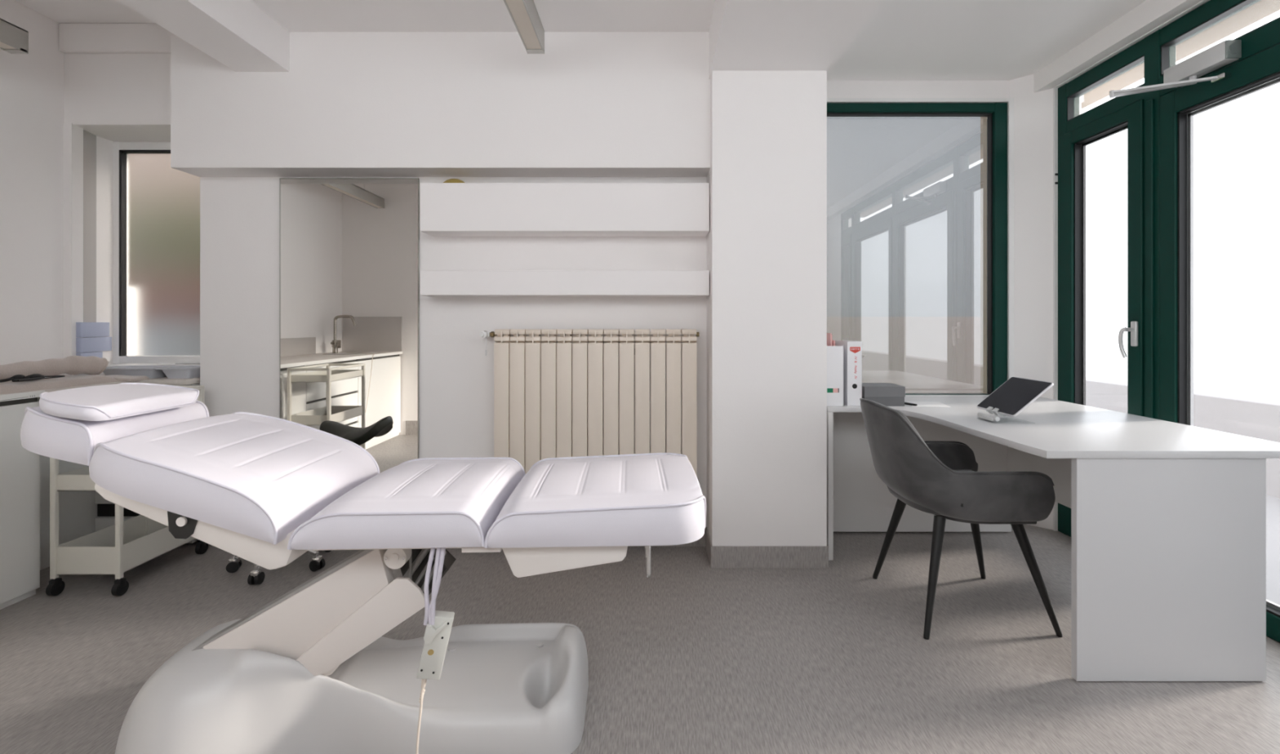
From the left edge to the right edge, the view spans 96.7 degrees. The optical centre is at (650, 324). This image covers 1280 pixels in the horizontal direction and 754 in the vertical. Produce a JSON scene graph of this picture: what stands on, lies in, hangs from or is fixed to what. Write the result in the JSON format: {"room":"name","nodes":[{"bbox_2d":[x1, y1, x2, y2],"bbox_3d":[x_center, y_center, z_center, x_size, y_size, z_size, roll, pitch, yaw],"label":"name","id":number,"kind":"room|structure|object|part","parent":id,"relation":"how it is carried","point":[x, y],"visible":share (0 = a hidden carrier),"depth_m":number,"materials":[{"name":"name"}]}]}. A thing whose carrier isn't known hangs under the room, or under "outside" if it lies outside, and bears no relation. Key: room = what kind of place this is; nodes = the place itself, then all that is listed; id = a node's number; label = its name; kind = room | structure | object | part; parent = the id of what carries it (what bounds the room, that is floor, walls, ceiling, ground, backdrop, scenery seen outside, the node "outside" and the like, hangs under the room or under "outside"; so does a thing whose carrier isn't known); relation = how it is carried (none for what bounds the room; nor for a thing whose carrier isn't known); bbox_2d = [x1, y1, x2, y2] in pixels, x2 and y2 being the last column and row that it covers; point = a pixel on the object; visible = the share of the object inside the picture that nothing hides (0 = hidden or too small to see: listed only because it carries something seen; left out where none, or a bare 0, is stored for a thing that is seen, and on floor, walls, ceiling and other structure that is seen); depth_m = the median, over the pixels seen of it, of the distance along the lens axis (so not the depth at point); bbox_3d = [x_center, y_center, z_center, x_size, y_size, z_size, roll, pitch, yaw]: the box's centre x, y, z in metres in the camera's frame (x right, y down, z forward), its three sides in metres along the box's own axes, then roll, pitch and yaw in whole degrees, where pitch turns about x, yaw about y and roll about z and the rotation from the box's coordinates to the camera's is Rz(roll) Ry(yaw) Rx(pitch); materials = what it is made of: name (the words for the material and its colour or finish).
{"room":"examination room","nodes":[
{"label":"examination room","id":0,"kind":"room"},
{"bbox_2d":[0,0,113,375],"bbox_3d":[-3.360,-0.250,1.482,0.120,2.960,4.165,0,0,0],"label":"wall","id":1,"kind":"structure","parent":0,"point":[32,83],"depth_m":3.06,"materials":[{"name":"paint"}]},
{"bbox_2d":[83,129,96,352],"bbox_3d":[-3.318,-0.402,3.365,0.062,1.443,0.345,0,0,-18],"label":"trim","id":2,"kind":"structure","parent":1,"relation":"attached to","point":[89,139],"depth_m":3.33,"materials":[{"name":"white paint"}]},
{"bbox_2d":[14,0,155,23],"bbox_3d":[-2.740,-1.730,1.550,1.320,0.100,4.300,0,0,0],"label":"ceiling","id":3,"kind":"structure","parent":0,"point":[62,11],"depth_m":3.06,"materials":[{"name":"paint"}]},
{"bbox_2d":[0,18,28,53],"bbox_3d":[-2.887,-1.459,1.200,0.078,0.442,2.808,0,0,0],"label":"ceiling light","id":4,"kind":"object","parent":3,"relation":"hanging from","point":[14,39],"visible":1,"depth_m":2.55,"materials":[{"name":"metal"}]},
{"bbox_2d":[0,41,16,48],"bbox_3d":[-2.887,-1.248,1.185,0.066,0.008,2.770,0,0,0],"label":"diffuser","id":5,"kind":"object","parent":4,"relation":"attached to","point":[3,45],"depth_m":2.54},
{"bbox_2d":[58,23,170,375],"bbox_3d":[-2.750,-0.250,3.393,1.100,2.860,0.455,0,0,0],"label":"wall","id":6,"kind":"structure","parent":0,"point":[117,77],"depth_m":3.20,"materials":[{"name":"paint"}]},
{"bbox_2d":[73,364,199,375],"bbox_3d":[-2.865,0.282,3.362,0.950,0.075,0.315,0,0,0],"label":"trim","id":7,"kind":"structure","parent":6,"relation":"attached to","point":[102,373],"depth_m":3.42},
{"bbox_2d":[75,351,102,358],"bbox_3d":[-3.263,0.203,3.308,0.030,0.082,0.188,0,0,-15],"label":"box","id":8,"kind":"object","parent":7,"relation":"on","point":[100,354],"visible":0.38,"depth_m":3.31,"materials":[{"name":"cardboard"}]},
{"bbox_2d":[75,337,111,352],"bbox_3d":[-3.274,0.118,3.348,0.030,0.084,0.270,0,0,-15],"label":"box","id":9,"kind":"object","parent":8,"relation":"on","point":[87,344],"visible":0.95,"depth_m":3.32,"materials":[{"name":"cardboard"}]},
{"bbox_2d":[75,322,109,337],"bbox_3d":[-3.271,0.031,3.337,0.030,0.086,0.250,0,0,-15],"label":"box","id":10,"kind":"object","parent":9,"relation":"on","point":[82,329],"visible":1,"depth_m":3.31,"materials":[{"name":"cardboard"}]},
{"bbox_2d":[106,363,175,367],"bbox_3d":[-2.980,0.238,3.308,0.280,0.012,0.185,0,0,0],"label":"tray","id":11,"kind":"object","parent":7,"relation":"on","point":[124,364],"visible":0.56,"depth_m":3.30,"materials":[{"name":"silver metal"}]},
{"bbox_2d":[112,142,199,364],"bbox_3d":[-2.776,-0.439,3.515,1.152,1.368,0.090,0,0,0],"label":"window","id":12,"kind":"structure","parent":6,"relation":"in","point":[156,206],"depth_m":3.52,"materials":[{"name":"clear glass"}]},
{"bbox_2d":[118,0,289,71],"bbox_3d":[-1.945,-1.482,1.560,0.270,0.435,4.120,0,0,0],"label":"ceiling beam","id":13,"kind":"structure","parent":0,"point":[238,34],"depth_m":2.53,"materials":[{"name":"paint"}]},
{"bbox_2d":[170,31,710,177],"bbox_3d":[-1.052,-1.200,2.940,2.705,0.830,0.180,0,0,0],"label":"wall","id":14,"kind":"structure","parent":0,"point":[348,104],"depth_m":2.85,"materials":[{"name":"paint"}]},
{"bbox_2d":[200,177,706,527],"bbox_3d":[-1.050,-0.142,3.100,2.700,2.645,0.140,0,0,0],"label":"wall","id":15,"kind":"structure","parent":0,"point":[239,216],"depth_m":3.03,"materials":[{"name":"paint"}]},
{"bbox_2d":[279,177,419,473],"bbox_3d":[-1.600,0.203,3.021,0.736,1.955,0.011,0,0,0],"label":"wall mirror","id":16,"kind":"object","parent":15,"relation":"attached to","point":[349,247],"visible":0.59,"depth_m":3.02,"materials":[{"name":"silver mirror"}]},
{"bbox_2d":[208,528,705,546],"bbox_3d":[-1.055,1.127,3.026,2.690,0.105,0.008,0,0,0],"label":"baseboard","id":17,"kind":"structure","parent":15,"relation":"attached to","point":[701,542],"depth_m":3.02,"materials":[{"name":"plastic"}]},
{"bbox_2d":[419,182,709,236],"bbox_3d":[-0.433,-0.588,2.939,1.450,0.242,0.179,0,0,0],"label":"wall shelf","id":18,"kind":"object","parent":15,"relation":"attached to","point":[446,209],"visible":1,"depth_m":2.85,"materials":[{"name":"paint"}]},
{"bbox_2d":[443,178,464,182],"bbox_3d":[-1.020,-0.670,2.955,0.172,0.172,0.120,0,0,0],"label":"ball","id":19,"kind":"object","parent":18,"relation":"in","point":[451,180],"visible":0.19,"depth_m":2.92,"materials":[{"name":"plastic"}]},
{"bbox_2d":[419,270,709,297],"bbox_3d":[-0.433,-0.208,2.939,1.450,0.125,0.179,0,0,0],"label":"wall shelf","id":20,"kind":"object","parent":15,"relation":"attached to","point":[433,283],"visible":1,"depth_m":2.85,"materials":[{"name":"paint"}]},
{"bbox_2d":[479,328,699,476],"bbox_3d":[-0.315,0.532,2.967,1.128,1.015,0.125,0,0,0],"label":"radiator","id":21,"kind":"object","parent":15,"relation":"attached to","point":[548,394],"visible":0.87,"depth_m":2.90,"materials":[{"name":"beige metal"}]},
{"bbox_3d":[-0.857,0.052,2.967,0.045,0.040,0.125,0,0,0],"label":"thermostat knob","id":22,"kind":"part","parent":21,"relation":"part of","materials":[{"name":"white plastic"}]},
{"bbox_2d":[0,524,1279,753],"bbox_3d":[-0.490,1.230,1.500,5.820,0.100,4.200,0,0,0],"label":"floor","id":23,"kind":"structure","parent":0,"point":[690,657],"depth_m":2.03,"materials":[{"name":"carpet"}]},
{"bbox_2d":[0,397,39,609],"bbox_3d":[-2.983,0.748,2.056,0.626,0.864,0.866,0,0,0],"label":"base cabinet","id":24,"kind":"object","parent":23,"relation":"on","point":[20,467],"visible":0.75,"depth_m":2.40,"materials":[{"name":"metal"}]},
{"bbox_2d":[37,383,199,570],"bbox_3d":[-2.688,0.749,2.845,0.515,0.862,0.690,0,0,0],"label":"base cabinet","id":25,"kind":"object","parent":23,"relation":"on","point":[81,513],"visible":0.2,"depth_m":2.87,"materials":[{"name":"white metal"}]},
{"bbox_3d":[-2.683,0.672,3.005,0.486,0.545,0.020,0,0,0],"label":"drawer","id":26,"kind":"part","parent":25,"relation":"part of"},
{"bbox_3d":[-2.683,1.085,3.005,0.486,0.130,0.020,0,0,0],"label":"drawer","id":27,"kind":"part","parent":25,"relation":"part of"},
{"bbox_2d":[45,385,208,595],"bbox_3d":[-2.453,0.747,2.704,0.310,0.864,0.510,0,0,0],"label":"trolley","id":28,"kind":"object","parent":23,"relation":"on","point":[122,547],"visible":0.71,"depth_m":2.48,"materials":[{"name":"metal"}]},
{"bbox_3d":[-2.594,0.710,2.475,0.022,0.790,0.022,0,0,0],"label":"post","id":29,"kind":"part","parent":28,"relation":"part of","materials":[{"name":"metal"}]},
{"bbox_2d":[57,466,96,491],"bbox_3d":[-2.453,0.690,2.700,0.282,0.070,0.450,0,0,0],"label":"tray","id":30,"kind":"object","parent":28,"relation":"on","point":[77,480],"depth_m":2.47,"materials":[{"name":"metal"}]},
{"bbox_3d":[-2.312,0.710,2.475,0.022,0.790,0.022,0,0,0],"label":"post","id":31,"kind":"part","parent":28,"relation":"part of","materials":[{"name":"metal"}]},
{"bbox_2d":[57,515,195,575],"bbox_3d":[-2.453,1.029,2.700,0.282,0.122,0.450,0,0,0],"label":"tray","id":32,"kind":"object","parent":28,"relation":"on","point":[145,539],"depth_m":2.56,"materials":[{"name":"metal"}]},
{"bbox_3d":[-2.594,0.710,2.925,0.022,0.790,0.022,0,0,0],"label":"post","id":33,"kind":"part","parent":28,"relation":"part of","materials":[{"name":"metal"}]},
{"bbox_3d":[-2.453,0.324,2.700,0.304,0.018,0.472,0,0,0],"label":"rail","id":34,"kind":"part","parent":28,"relation":"part of","materials":[{"name":"metal"}]},
{"bbox_3d":[-2.312,0.710,2.925,0.022,0.790,0.022,0,0,0],"label":"post","id":35,"kind":"part","parent":28,"relation":"part of","materials":[{"name":"metal"}]},
{"bbox_2d":[226,549,331,584],"bbox_3d":[-1.786,0.864,2.727,0.478,0.630,0.534,0,0,0],"label":"stool","id":36,"kind":"object","parent":23,"relation":"on","point":[256,576],"visible":0.02,"depth_m":2.70,"materials":[{"name":"plastic"}]},
{"bbox_3d":[-1.700,1.078,2.764,0.210,0.070,0.042,0,0,14],"label":"arm","id":37,"kind":"part","parent":36,"relation":"part of","materials":[{"name":"silver metal"}]},
{"bbox_2d":[20,400,706,753],"bbox_3d":[-0.797,0.701,1.732,1.886,0.959,0.654,0,0,-2],"label":"bed","id":38,"kind":"object","parent":23,"relation":"on","point":[312,670],"visible":0.98,"depth_m":1.55,"materials":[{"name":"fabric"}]},
{"bbox_2d":[20,402,206,465],"bbox_3d":[-1.610,0.299,1.704,0.253,0.154,0.426,0,0,-2],"label":"cushion","id":39,"kind":"object","parent":38,"relation":"on","point":[69,440],"depth_m":1.51,"materials":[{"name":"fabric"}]},
{"bbox_2d":[39,382,199,421],"bbox_3d":[-1.553,0.218,1.657,0.233,0.074,0.384,0,0,0],"label":"pillow","id":40,"kind":"object","parent":38,"relation":"on","point":[107,402],"visible":1,"depth_m":1.59,"materials":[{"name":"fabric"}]},
{"bbox_3d":[-1.200,0.504,1.457,0.024,0.024,0.012,0,0,-2],"label":"knob","id":41,"kind":"part","parent":38,"relation":"part of","materials":[{"name":"beige plastic"}]},
{"bbox_2d":[88,413,377,545],"bbox_3d":[-1.210,0.424,1.706,0.524,0.261,0.593,0,0,-2],"label":"cushion","id":42,"kind":"object","parent":38,"relation":"on","point":[230,479],"depth_m":1.50,"materials":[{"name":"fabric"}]},
{"bbox_3d":[-1.024,0.771,1.620,0.514,0.301,0.066,0,0,-2],"label":"arm rail","id":43,"kind":"part","parent":38,"relation":"part of","materials":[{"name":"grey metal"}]},
{"bbox_3d":[-0.983,0.822,1.605,0.521,0.394,0.040,0,0,-2],"label":"lifting arm","id":44,"kind":"part","parent":38,"relation":"part of","materials":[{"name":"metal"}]},
{"bbox_2d":[288,458,524,551],"bbox_3d":[-0.677,0.514,1.727,0.482,0.108,0.593,0,0,-2],"label":"seat cushion","id":45,"kind":"object","parent":38,"relation":"on","point":[416,503],"depth_m":1.48,"materials":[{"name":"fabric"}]},
{"bbox_3d":[-0.649,0.582,1.718,0.500,0.027,0.510,0,0,-2],"label":"seat frame","id":46,"kind":"part","parent":38,"relation":"part of","materials":[{"name":"metal"}]},
{"bbox_3d":[-0.667,0.690,1.675,0.127,0.190,0.026,0,0,-9],"label":"actuator rod","id":47,"kind":"part","parent":38,"relation":"part of","materials":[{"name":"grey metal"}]},
{"bbox_2d":[415,547,454,753],"bbox_3d":[-0.533,0.873,1.403,0.094,0.613,0.190,0,0,-19],"label":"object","id":48,"kind":"object","parent":38,"relation":"hanging from","point":[437,632],"visible":0.99,"depth_m":1.46,"materials":[{"name":"plastic"}]},
{"bbox_2d":[485,454,705,548],"bbox_3d":[-0.145,0.509,1.747,0.572,0.124,0.593,0,0,-2],"label":"cushion","id":49,"kind":"object","parent":38,"relation":"on","point":[615,500],"depth_m":1.50,"materials":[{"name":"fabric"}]},
{"bbox_3d":[-0.008,0.625,1.582,0.012,0.130,0.122,0,0,-2],"label":"foot handle","id":50,"kind":"part","parent":38,"relation":"part of","materials":[{"name":"silver metal"}]},
{"bbox_2d":[859,398,1062,639],"bbox_3d":[1.235,0.750,2.390,0.643,0.860,0.570,0,0,0],"label":"armchair","id":51,"kind":"object","parent":23,"relation":"on","point":[942,479],"visible":1,"depth_m":2.17,"materials":[{"name":"grey fabric"}]},
{"bbox_3d":[1.095,0.963,2.594,0.043,0.429,0.167,0,0,-39],"label":"leg","id":52,"kind":"part","parent":51,"relation":"part of","materials":[{"name":"black metal"}]},
{"bbox_3d":[1.093,0.963,2.187,0.043,0.429,0.169,0,0,42],"label":"leg","id":53,"kind":"part","parent":51,"relation":"part of","materials":[{"name":"black metal"}]},
{"bbox_3d":[1.477,0.963,2.595,0.185,0.430,0.043,0,0,-44],"label":"leg","id":54,"kind":"part","parent":51,"relation":"part of","materials":[{"name":"black metal"}]},
{"bbox_3d":[1.301,0.753,2.390,0.352,0.026,0.430,0,0,0],"label":"seat","id":55,"kind":"part","parent":51,"relation":"part of","materials":[{"name":"grey fabric"}]},
{"bbox_3d":[1.484,0.963,2.202,0.175,0.429,0.043,0,0,29],"label":"leg","id":56,"kind":"part","parent":51,"relation":"part of","materials":[{"name":"black metal"}]},
{"bbox_2d":[826,396,1279,681],"bbox_3d":[1.558,0.797,2.577,1.347,0.765,1.422,0,0,0],"label":"desk","id":57,"kind":"object","parent":23,"relation":"on","point":[1168,519],"visible":0.7,"depth_m":1.87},
{"bbox_3d":[0.898,0.810,3.058,0.025,0.740,0.425,0,0,0],"label":"panel","id":58,"kind":"part","parent":57,"relation":"part of","materials":[{"name":"white laminate"}]},
{"bbox_2d":[826,344,843,406],"bbox_3d":[0.935,0.260,3.011,0.086,0.310,0.238,0,0,0],"label":"magazine file","id":59,"kind":"object","parent":57,"relation":"on","point":[834,353],"visible":0.68,"depth_m":2.89,"materials":[{"name":"white cardboard"}]},
{"bbox_2d":[826,333,831,346],"bbox_3d":[0.923,0.227,3.010,0.005,0.364,0.180,0,0,0],"label":"folder","id":60,"kind":"object","parent":59,"relation":"in","point":[828,335],"visible":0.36,"depth_m":2.94,"materials":[{"name":"paper"}]},
{"bbox_2d":[835,340,862,405],"bbox_3d":[1.036,0.251,3.038,0.073,0.328,0.284,0,0,0],"label":"binder","id":61,"kind":"object","parent":57,"relation":"on","point":[852,350],"visible":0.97,"depth_m":2.90,"materials":[{"name":"white cardboard"}]},
{"bbox_2d":[862,382,905,406],"bbox_3d":[1.185,0.365,2.973,0.206,0.100,0.179,0,0,0],"label":"storage box","id":62,"kind":"object","parent":57,"relation":"on","point":[888,394],"visible":0.68,"depth_m":2.88,"materials":[{"name":"grey cardboard"}]},
{"bbox_3d":[1.185,0.342,2.973,0.206,0.053,0.179,0,0,0],"label":"lid","id":63,"kind":"part","parent":62,"relation":"part of","materials":[{"name":"grey cardboard"}]},
{"bbox_2d":[904,402,916,405],"bbox_3d":[1.323,0.409,2.938,0.011,0.011,0.114,0,0,-23],"label":"pen","id":64,"kind":"object","parent":57,"relation":"on","point":[905,403],"visible":0.65,"depth_m":2.92,"materials":[{"name":"black plastic"}]},
{"bbox_3d":[1.470,0.804,3.215,1.119,0.728,0.020,0,0,0],"label":"modesty panel","id":65,"kind":"part","parent":57,"relation":"part of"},
{"bbox_2d":[906,401,950,407],"bbox_3d":[1.430,0.414,2.955,0.178,0.002,0.187,0,0,11],"label":"paper sheet","id":66,"kind":"object","parent":57,"relation":"on","point":[933,404],"visible":0.93,"depth_m":2.94,"materials":[{"name":"white paper"}]},
{"bbox_2d":[977,406,999,421],"bbox_3d":[1.515,0.361,2.450,0.170,0.109,0.160,0,0,0],"label":"tablet stand","id":67,"kind":"object","parent":57,"relation":"on","point":[983,415],"visible":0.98,"depth_m":2.44,"materials":[{"name":"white plastic"}]},
{"bbox_2d":[976,376,1053,417],"bbox_3d":[1.571,0.310,2.470,0.180,0.145,0.263,0,0,0],"label":"tablet","id":68,"kind":"object","parent":67,"relation":"on","point":[1015,394],"visible":0.99,"depth_m":2.45,"materials":[{"name":"black glass"}]},
{"bbox_3d":[2.016,0.660,2.553,0.020,0.440,1.305,0,0,0],"label":"modesty panel","id":69,"kind":"part","parent":57,"relation":"part of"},
{"bbox_3d":[1.714,0.808,1.887,0.624,0.736,0.026,0,0,0],"label":"panel","id":70,"kind":"part","parent":57,"relation":"part of","materials":[{"name":"white laminate"}]},
{"bbox_3d":[-2.983,0.748,0.400,0.626,0.864,0.878,0,0,0],"label":"base cabinet","id":71,"kind":"object","parent":23,"relation":"on","visible":0},
{"bbox_2d":[0,375,199,401],"bbox_3d":[-2.859,0.302,1.571,0.878,0.028,3.238,0,0,0],"label":"countertop","id":72,"kind":"structure","parent":71,"relation":"on","point":[163,380],"depth_m":2.78,"materials":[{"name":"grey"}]},
{"bbox_2d":[0,374,118,394],"bbox_3d":[-2.888,0.266,2.490,0.425,0.044,0.740,0,0,0],"label":"folded towel","id":73,"kind":"object","parent":72,"relation":"on","point":[9,387],"visible":0.77,"depth_m":2.57,"materials":[{"name":"beige fabric"}]},
{"bbox_2d":[0,373,65,382],"bbox_3d":[-2.712,0.233,2.475,0.059,0.032,0.276,0,0,5],"label":"cable","id":74,"kind":"object","parent":73,"relation":"on","point":[18,378],"visible":1,"depth_m":2.47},
{"bbox_2d":[0,355,108,379],"bbox_3d":[-2.817,0.203,2.603,0.100,0.104,0.606,0,0,7],"label":"rolled towel","id":75,"kind":"object","parent":73,"relation":"on","point":[70,365],"visible":0.91,"depth_m":2.67,"materials":[{"name":"beige fabric"}]},
{"bbox_2d":[105,374,149,381],"bbox_3d":[-2.745,0.275,2.933,0.230,0.026,0.105,0,0,0],"label":"folded towel","id":76,"kind":"object","parent":72,"relation":"on","point":[120,378],"visible":0.71,"depth_m":2.92,"materials":[{"name":"white fabric"}]},
{"bbox_2d":[102,365,178,378],"bbox_3d":[-2.775,0.259,3.092,0.312,0.058,0.195,0,0,0],"label":"basin","id":77,"kind":"object","parent":72,"relation":"in","point":[149,371],"visible":0.57,"depth_m":3.02,"materials":[{"name":"plastic"}]},
{"bbox_2d":[155,365,199,378],"bbox_3d":[-2.518,0.259,3.092,0.187,0.058,0.195,0,0,0],"label":"basin","id":78,"kind":"object","parent":72,"relation":"in","point":[180,371],"visible":0.73,"depth_m":3.02,"materials":[{"name":"plastic"}]},
{"bbox_2d":[250,0,1146,80],"bbox_3d":[0.260,-1.515,1.550,4.680,0.100,4.300,0,0,0],"label":"ceiling","id":79,"kind":"structure","parent":0,"point":[902,40],"depth_m":2.77,"materials":[{"name":"paint"}]},
{"bbox_2d":[503,0,544,53],"bbox_3d":[-0.526,-1.351,1.200,0.078,0.227,2.808,0,0,0],"label":"ceiling light","id":80,"kind":"object","parent":79,"relation":"hanging from","point":[524,15],"visible":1,"depth_m":2.38,"materials":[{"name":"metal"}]},
{"bbox_2d":[706,71,826,546],"bbox_3d":[0.575,-0.030,3.190,0.555,2.420,0.860,0,0,0],"label":"wall column","id":81,"kind":"structure","parent":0,"point":[766,177],"depth_m":2.76,"materials":[{"name":"paint"}]},
{"bbox_2d":[705,527,828,568],"bbox_3d":[0.575,1.127,2.976,0.569,0.105,0.448,0,0,0],"label":"baseboard","id":82,"kind":"structure","parent":81,"relation":"attached to","point":[719,557],"depth_m":2.75,"materials":[{"name":"plastic"}]},
{"bbox_2d":[708,0,881,79],"bbox_3d":[0.583,-1.357,1.560,0.586,0.255,4.120,0,0,0],"label":"ceiling beam","id":83,"kind":"structure","parent":0,"point":[744,35],"depth_m":2.42,"materials":[{"name":"paint"}]},
{"bbox_2d":[826,80,1084,103],"bbox_3d":[1.725,-0.142,3.490,1.750,2.645,0.140,0,0,0],"label":"wall","id":84,"kind":"structure","parent":0,"point":[835,89],"depth_m":3.42,"materials":[{"name":"paint"}]},
{"bbox_2d":[826,102,1007,395],"bbox_3d":[1.423,-0.427,3.467,1.445,1.815,0.085,0,0,0],"label":"window","id":85,"kind":"structure","parent":84,"relation":"in","point":[917,193],"depth_m":3.49,"materials":[{"name":"clear glass"}]},
{"bbox_2d":[826,97,1013,379],"bbox_3d":[1.510,-0.438,3.413,1.316,1.835,0.030,0,0,0],"label":"trim","id":86,"kind":"structure","parent":84,"relation":"attached to","point":[1010,101],"depth_m":3.41,"materials":[{"name":"white paint"}]},
{"bbox_2d":[905,395,988,396],"bbox_3d":[1.498,0.453,3.362,1.293,0.055,0.125,0,0,0],"label":"trim","id":87,"kind":"structure","parent":84,"relation":"attached to","point":[905,395],"depth_m":3.41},
{"bbox_2d":[1008,74,1080,529],"bbox_3d":[2.303,-0.142,3.408,0.315,2.645,0.305,0,0,0],"label":"wall pier","id":88,"kind":"object","parent":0,"point":[1033,112],"visible":0.35,"depth_m":3.33,"materials":[{"name":"paint"}]},
{"bbox_2d":[1034,0,1209,93],"bbox_3d":[2.350,-0.142,1.380,0.220,2.645,3.960,0,0,0],"label":"wall","id":89,"kind":"structure","parent":0,"point":[1149,15],"depth_m":2.78,"materials":[{"name":"paint"}]},
{"bbox_2d":[1053,0,1208,531],"bbox_3d":[2.315,-0.091,1.631,0.020,2.542,3.262,0,0,0],"label":"trim","id":90,"kind":"structure","parent":89,"relation":"attached to","point":[1055,89],"depth_m":3.25,"materials":[{"name":"white paint"}]},
{"bbox_2d":[1054,0,1279,643],"bbox_3d":[2.323,-0.085,1.629,0.154,2.530,3.258,0,0,0],"label":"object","id":91,"kind":"structure","parent":89,"relation":"in","point":[1108,173],"depth_m":2.89,"materials":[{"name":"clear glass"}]},
{"bbox_3d":[2.363,0.004,2.949,0.001,1.998,0.367,0,0,0],"label":"glass pane","id":92,"kind":"part","parent":91,"relation":"part of","materials":[{"name":"clear glass"}]},
{"bbox_3d":[2.280,0.073,2.720,0.071,0.176,0.034,0,0,10],"label":"handle","id":93,"kind":"part","parent":91,"relation":"part of","materials":[{"name":"silver metal"}]},
{"bbox_2d":[1160,44,1279,642],"bbox_3d":[2.354,0.069,2.080,0.072,2.214,1.034,0,0,0],"label":"door","id":94,"kind":"structure","parent":91,"relation":"attached to","point":[1220,142],"depth_m":2.33,"materials":[{"name":"clear glass"}]},
{"bbox_2d":[1109,40,1241,97],"bbox_3d":[2.163,-1.054,2.374,0.317,0.136,0.282,0,0,0],"label":"door closer","id":95,"kind":"object","parent":94,"relation":"attached to","point":[1186,73],"depth_m":2.35,"materials":[{"name":"silver metal"}]},
{"bbox_3d":[2.172,-1.020,2.429,0.347,0.056,0.099,0,0,33],"label":"closer arm","id":96,"kind":"part","parent":95,"relation":"part of","materials":[{"name":"silver metal"}]},
{"bbox_3d":[2.363,0.074,2.079,0.001,2.023,0.876,0,0,0],"label":"glass pane","id":97,"kind":"part","parent":94,"relation":"part of","materials":[{"name":"clear glass"}]},
{"label":"outside","id":98,"kind":"structure","parent":0,"visible":0},
{"bbox_2d":[1080,0,1279,109],"bbox_3d":[2.726,-1.550,1.650,0.248,0.260,4.500,0,0,0],"label":"transom window","id":99,"kind":"structure","parent":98,"point":[1262,9],"depth_m":2.84,"materials":[{"name":"glass"}]}
]}

